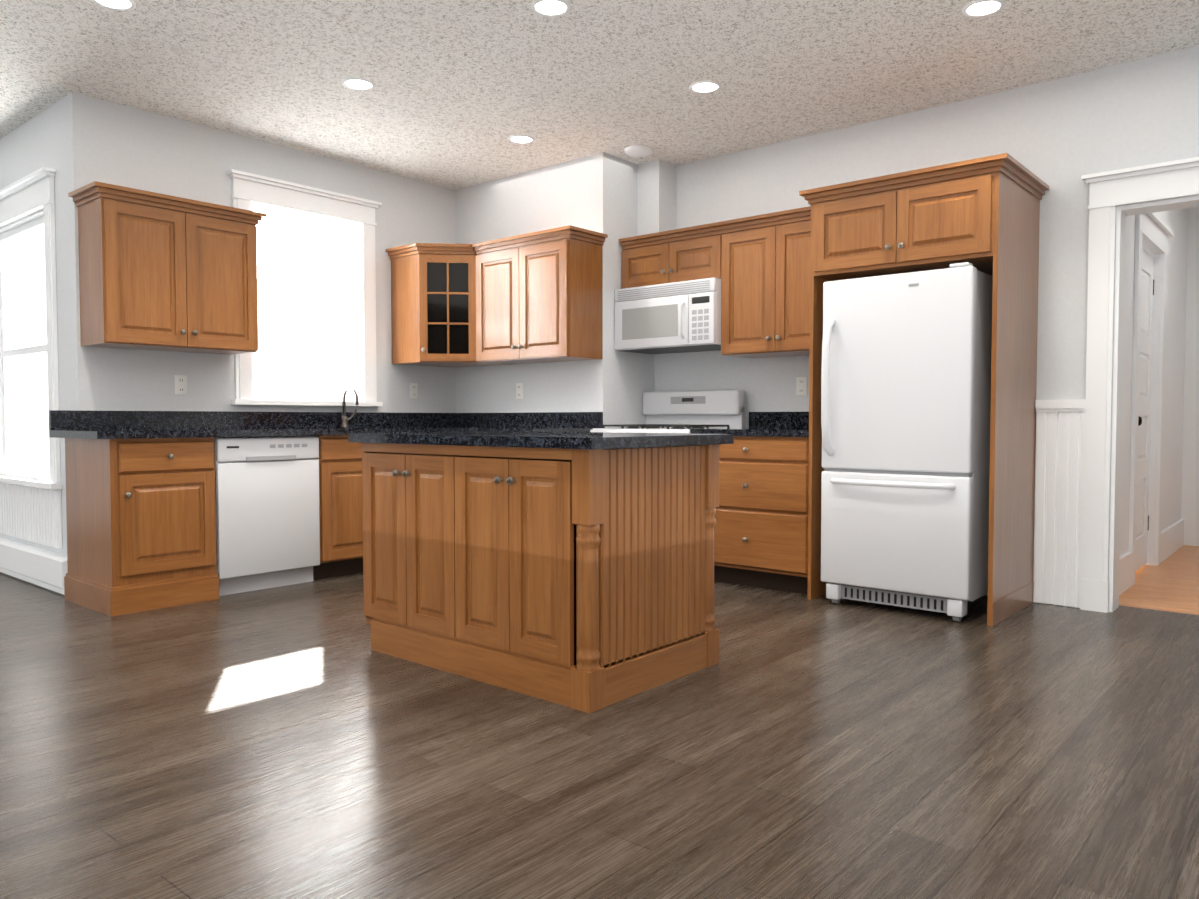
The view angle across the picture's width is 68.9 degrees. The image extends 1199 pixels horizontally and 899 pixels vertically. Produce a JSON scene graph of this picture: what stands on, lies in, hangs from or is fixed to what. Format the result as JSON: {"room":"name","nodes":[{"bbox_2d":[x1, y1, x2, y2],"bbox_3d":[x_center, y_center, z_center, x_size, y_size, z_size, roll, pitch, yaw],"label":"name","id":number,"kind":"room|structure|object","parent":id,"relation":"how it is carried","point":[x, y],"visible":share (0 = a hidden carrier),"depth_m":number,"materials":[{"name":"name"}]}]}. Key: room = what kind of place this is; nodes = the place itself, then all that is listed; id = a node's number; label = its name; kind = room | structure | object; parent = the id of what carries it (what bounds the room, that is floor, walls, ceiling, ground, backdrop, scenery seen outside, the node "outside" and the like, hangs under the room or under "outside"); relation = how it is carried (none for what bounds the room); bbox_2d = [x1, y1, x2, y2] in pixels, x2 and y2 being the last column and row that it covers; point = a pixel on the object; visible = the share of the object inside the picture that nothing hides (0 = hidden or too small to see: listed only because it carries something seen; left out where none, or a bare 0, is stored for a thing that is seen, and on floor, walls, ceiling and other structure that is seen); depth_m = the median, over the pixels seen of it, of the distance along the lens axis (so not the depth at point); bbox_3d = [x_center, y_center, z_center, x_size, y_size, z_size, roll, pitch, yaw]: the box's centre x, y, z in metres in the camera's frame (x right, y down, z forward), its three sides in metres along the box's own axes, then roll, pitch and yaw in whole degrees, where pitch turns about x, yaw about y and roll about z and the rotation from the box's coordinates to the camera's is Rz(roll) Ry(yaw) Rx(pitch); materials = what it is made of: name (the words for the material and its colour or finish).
{"room":"kitchen","nodes":[
{"label":"kitchen","id":0,"kind":"room"},
{"bbox_2d":[0,572,1198,898],"bbox_3d":[-1.224,0.886,3.289,10.800,0.050,7.070,2,3,40],"label":"floor","id":1,"kind":"structure","parent":0,"point":[296,742],"depth_m":2.49,"materials":[{"name":"wood"}]},
{"bbox_2d":[64,437,218,615],"bbox_3d":[-2.463,0.373,4.705,0.653,0.875,0.547,2,3,40],"label":"base cabinet","id":2,"kind":"object","parent":1,"relation":"on","point":[141,523],"visible":0.98,"depth_m":4.51,"materials":[{"name":"brown wood"}]},
{"bbox_2d":[214,436,319,595],"bbox_3d":[-2.080,0.359,5.149,0.604,0.872,0.610,2,3,40],"label":"dishwasher","id":3,"kind":"object","parent":1,"relation":"on","point":[267,511],"visible":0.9,"depth_m":4.94,"materials":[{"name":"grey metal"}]},
{"bbox_2d":[313,435,364,579],"bbox_3d":[-1.596,0.337,5.723,0.653,0.875,0.878,2,3,40],"label":"base cabinet","id":4,"kind":"object","parent":1,"relation":"on","point":[341,503],"visible":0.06,"depth_m":5.32,"materials":[{"name":"brown wood"}]},
{"bbox_2d":[361,443,719,712],"bbox_3d":[-0.278,0.413,3.590,1.291,0.875,0.822,2,3,40],"label":"kitchen island","id":5,"kind":"object","parent":1,"relation":"on","point":[580,579],"visible":0.98,"depth_m":3.20,"materials":[{"name":"brown wood"}]},
{"bbox_2d":[348,431,733,449],"bbox_3d":[-0.265,-0.046,3.582,1.360,0.038,0.860,2,3,40],"label":"island countertop","id":6,"kind":"structure","parent":5,"relation":"on","point":[573,440],"depth_m":3.19,"materials":[{"name":"stone"}]},
{"bbox_2d":[590,389,744,433],"bbox_3d":[0.424,0.193,5.695,0.781,1.165,0.705,2,3,40],"label":"range","id":7,"kind":"object","parent":1,"relation":"on","point":[675,411],"visible":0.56,"depth_m":5.80,"materials":[{"name":"grey metal"}]},
{"bbox_2d":[713,436,808,593],"bbox_3d":[1.052,0.354,5.236,0.771,0.875,0.722,2,3,40],"label":"base cabinet","id":8,"kind":"object","parent":1,"relation":"on","point":[760,526],"visible":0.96,"depth_m":4.93,"materials":[{"name":"brown wood"}]},
{"bbox_2d":[690,412,808,436],"bbox_3d":[1.060,-0.157,5.227,0.773,0.143,0.697,2,3,40],"label":"countertop","id":9,"kind":"structure","parent":8,"relation":"on","point":[783,424],"depth_m":5.46,"materials":[{"name":"stone"}]},
{"bbox_2d":[821,262,992,621],"bbox_3d":[1.647,-0.039,4.576,0.755,1.708,0.790,2,3,40],"label":"refrigerator","id":10,"kind":"object","parent":1,"relation":"on","point":[905,393],"visible":1,"depth_m":4.30,"materials":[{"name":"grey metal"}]},
{"bbox_2d":[799,153,1048,625],"bbox_3d":[1.699,-0.280,4.637,1.040,2.185,0.762,2,3,40],"label":"tall cabinet","id":11,"kind":"object","parent":1,"relation":"on","point":[982,214],"visible":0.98,"depth_m":4.34,"materials":[{"name":"brown wood"}]},
{"bbox_3d":[-0.770,0.325,6.055,1.481,0.875,0.696,2,3,40],"label":"base cabinet","id":12,"kind":"object","parent":1,"relation":"on","visible":0},
{"bbox_2d":[49,410,444,438],"bbox_3d":[-1.759,-0.088,5.499,0.675,0.300,2.803,2,3,40],"label":"countertop","id":13,"kind":"structure","parent":12,"relation":"on","point":[122,424],"depth_m":5.16,"materials":[{"name":"stone"}]},
{"bbox_2d":[340,387,358,427],"bbox_3d":[-1.661,-0.287,5.929,0.191,0.275,0.135,2,3,40],"label":"faucet","id":14,"kind":"object","parent":13,"relation":"on","point":[344,421],"visible":1,"depth_m":5.93,"materials":[{"name":"silver metal"}]},
{"bbox_2d":[445,412,602,431],"bbox_3d":[-0.503,-0.178,5.826,0.810,0.143,0.673,2,3,40],"label":"countertop","id":15,"kind":"structure","parent":12,"relation":"on","point":[526,421],"depth_m":6.11,"materials":[{"name":"stone"}]},
{"bbox_2d":[0,46,1198,595],"bbox_3d":[-0.324,-0.541,4.298,11.100,2.730,10.150,2,3,40],"label":"wall","id":16,"kind":"structure","parent":0,"point":[1060,136],"depth_m":5.37,"materials":[{"name":"paint"}]},
{"bbox_2d":[0,167,61,548],"bbox_3d":[-3.510,-0.514,5.377,1.330,2.131,0.210,2,3,40],"label":"window","id":17,"kind":"structure","parent":16,"relation":"in","point":[30,509],"depth_m":5.21,"materials":[{"name":"white wood"}]},
{"bbox_2d":[7,227,49,467],"bbox_3d":[-3.479,-0.610,5.410,1.022,1.542,0.006,2,3,40],"label":"window pane","id":18,"kind":"object","parent":17,"relation":"attached to","point":[27,328],"depth_m":5.50,"materials":[{"name":"glass"}]},
{"bbox_2d":[0,537,67,594],"bbox_3d":[-3.984,0.672,5.719,2.840,0.205,0.073,2,3,40],"label":"baseboard","id":19,"kind":"structure","parent":16,"relation":"attached to","point":[44,568],"depth_m":5.10,"materials":[{"name":"white wood"}]},
{"bbox_2d":[68,181,266,354],"bbox_3d":[-2.402,-0.976,4.939,0.377,0.815,0.935,2,3,40],"label":"upper cabinet","id":20,"kind":"object","parent":16,"relation":"attached to","point":[160,272],"visible":1,"depth_m":4.76,"materials":[{"name":"brown wood"}]},
{"bbox_2d":[174,375,187,394],"bbox_3d":[-2.472,-0.381,5.167,0.007,0.115,0.075,2,3,40],"label":"outlet","id":21,"kind":"object","parent":16,"relation":"attached to","point":[180,383],"visible":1,"depth_m":5.16,"materials":[{"name":"white plastic"}]},
{"bbox_2d":[227,169,382,405],"bbox_3d":[-1.959,-1.007,5.819,0.210,1.428,1.090,2,3,40],"label":"window","id":22,"kind":"structure","parent":16,"relation":"in","point":[250,191],"depth_m":5.93,"materials":[{"name":"white wood"}]},
{"bbox_2d":[256,217,346,391],"bbox_3d":[-1.996,-0.943,5.852,0.006,1.207,0.752,2,3,40],"label":"window pane","id":23,"kind":"object","parent":22,"relation":"attached to","point":[301,263],"visible":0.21,"depth_m":5.85,"materials":[{"name":"glass"}]},
{"bbox_2d":[410,383,417,398],"bbox_3d":[-1.370,-0.432,6.461,0.007,0.115,0.070,2,3,40],"label":"outlet","id":24,"kind":"object","parent":16,"relation":"attached to","point":[413,390],"visible":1,"depth_m":6.46,"materials":[{"name":"white plastic"}]},
{"bbox_2d":[386,243,509,367],"bbox_3d":[-1.085,-1.024,6.306,0.612,0.815,0.647,2,3,40],"label":"upper cabinet","id":25,"kind":"object","parent":16,"relation":"attached to","point":[433,304],"visible":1,"depth_m":6.10,"materials":[{"name":"brown wood"}]},
{"bbox_2d":[516,383,522,398],"bbox_3d":[-0.578,-0.422,6.319,0.070,0.115,0.007,2,3,40],"label":"outlet","id":26,"kind":"object","parent":16,"relation":"attached to","point":[519,390],"visible":1,"depth_m":6.32,"materials":[{"name":"white plastic"}]},
{"bbox_2d":[472,225,607,364],"bbox_3d":[-0.418,-1.011,5.917,0.919,0.815,0.377,2,3,40],"label":"upper cabinet","id":27,"kind":"object","parent":16,"relation":"attached to","point":[538,296],"visible":1,"depth_m":5.73,"materials":[{"name":"brown wood"}]},
{"bbox_2d":[619,206,810,357],"bbox_3d":[0.851,-0.998,5.556,1.556,0.815,0.422,2,3,40],"label":"upper cabinet","id":28,"kind":"object","parent":16,"relation":"attached to","point":[758,266],"visible":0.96,"depth_m":5.29,"materials":[{"name":"brown wood"}]},
{"bbox_2d":[615,278,720,353],"bbox_3d":[0.535,-0.866,5.782,0.790,0.409,0.495,2,3,40],"label":"microwave","id":29,"kind":"object","parent":28,"relation":"attached to","point":[678,317],"visible":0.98,"depth_m":5.60,"materials":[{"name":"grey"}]},
{"bbox_2d":[796,377,806,394],"bbox_3d":[1.269,-0.398,5.497,0.075,0.115,0.007,2,3,40],"label":"outlet","id":30,"kind":"object","parent":16,"relation":"attached to","point":[801,385],"visible":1,"depth_m":5.49,"materials":[{"name":"white plastic"}]},
{"bbox_2d":[1033,399,1085,607],"bbox_3d":[3.567,0.314,3.543,3.334,1.075,0.040,2,3,40],"label":"wainscoting","id":31,"kind":"structure","parent":16,"relation":"attached to","point":[1059,488],"depth_m":4.55,"materials":[{"name":"white wood"}]},
{"bbox_2d":[1080,157,1198,612],"bbox_3d":[2.933,-0.268,4.142,1.155,2.196,0.230,2,3,40],"label":"trim","id":32,"kind":"structure","parent":16,"relation":"attached to","point":[1112,190],"depth_m":4.39,"materials":[{"name":"white wood"}]},
{"bbox_2d":[1135,247,1153,571],"bbox_3d":[3.409,-0.245,5.489,0.100,2.030,0.824,2,3,40],"label":"hall door","id":33,"kind":"structure","parent":16,"relation":"in","point":[1142,515],"depth_m":5.65,"materials":[{"name":"white wood"}]},
{"bbox_2d":[1119,212,1183,595],"bbox_3d":[3.586,-0.332,5.622,0.049,2.220,2.880,2,3,40],"label":"door trim","id":34,"kind":"structure","parent":16,"relation":"attached to","point":[1155,230],"depth_m":5.27,"materials":[{"name":"white wood"}]},
{"bbox_2d":[0,0,1198,189],"bbox_3d":[-0.275,-1.947,4.306,10.800,0.080,10.000,2,3,40],"label":"ceiling","id":35,"kind":"structure","parent":0,"point":[459,94],"depth_m":4.35,"materials":[{"name":"white paint"}]},
{"bbox_2d":[92,0,135,10],"bbox_3d":[-2.039,-1.880,3.669,0.169,0.006,0.169,1,2,34],"label":"recessed light","id":36,"kind":"object","parent":35,"relation":"in","point":[120,5],"depth_m":3.70,"materials":[{"name":"white"}]},
{"bbox_2d":[342,78,374,90],"bbox_3d":[-1.262,-1.912,4.582,0.169,0.006,0.169,1,2,34],"label":"recessed light","id":37,"kind":"object","parent":35,"relation":"in","point":[361,84],"depth_m":4.58,"materials":[{"name":"white"}]},
{"bbox_2d":[508,135,534,143],"bbox_3d":[-0.491,-1.945,5.488,0.169,0.006,0.169,1,2,34],"label":"recessed light","id":38,"kind":"object","parent":35,"relation":"in","point":[521,139],"depth_m":5.49,"materials":[{"name":"white"}]},
{"bbox_2d":[531,0,570,16],"bbox_3d":[-0.207,-1.882,3.724,0.169,0.006,0.169,1,2,34],"label":"recessed light","id":39,"kind":"object","parent":35,"relation":"in","point":[556,8],"depth_m":3.73,"materials":[{"name":"white"}]},
{"bbox_2d":[625,145,653,156],"bbox_3d":[0.258,-1.940,5.705,0.190,0.030,0.190,2,3,40],"label":"smoke detector","id":40,"kind":"object","parent":35,"relation":"in","point":[638,151],"visible":0.98,"depth_m":5.66,"materials":[{"name":"white plastic"}]},
{"bbox_2d":[689,81,720,92],"bbox_3d":[0.558,-1.914,4.622,0.169,0.006,0.169,1,2,34],"label":"recessed light","id":41,"kind":"object","parent":35,"relation":"in","point":[702,86],"depth_m":4.61,"materials":[{"name":"white"}]},
{"bbox_2d":[962,0,1004,17],"bbox_3d":[1.637,-1.882,3.731,0.169,0.006,0.169,1,2,34],"label":"recessed light","id":42,"kind":"object","parent":35,"relation":"in","point":[978,8],"depth_m":3.73,"materials":[{"name":"white"}]},
{"label":"outside","id":43,"kind":"structure","parent":0,"visible":0},
{"bbox_2d":[1119,545,1198,614],"bbox_3d":[4.184,0.819,5.186,1.820,0.050,2.830,2,3,40],"label":"floor","id":44,"kind":"structure","parent":43,"point":[1170,583],"depth_m":5.09,"materials":[{"name":"brown wood"}]}
]}

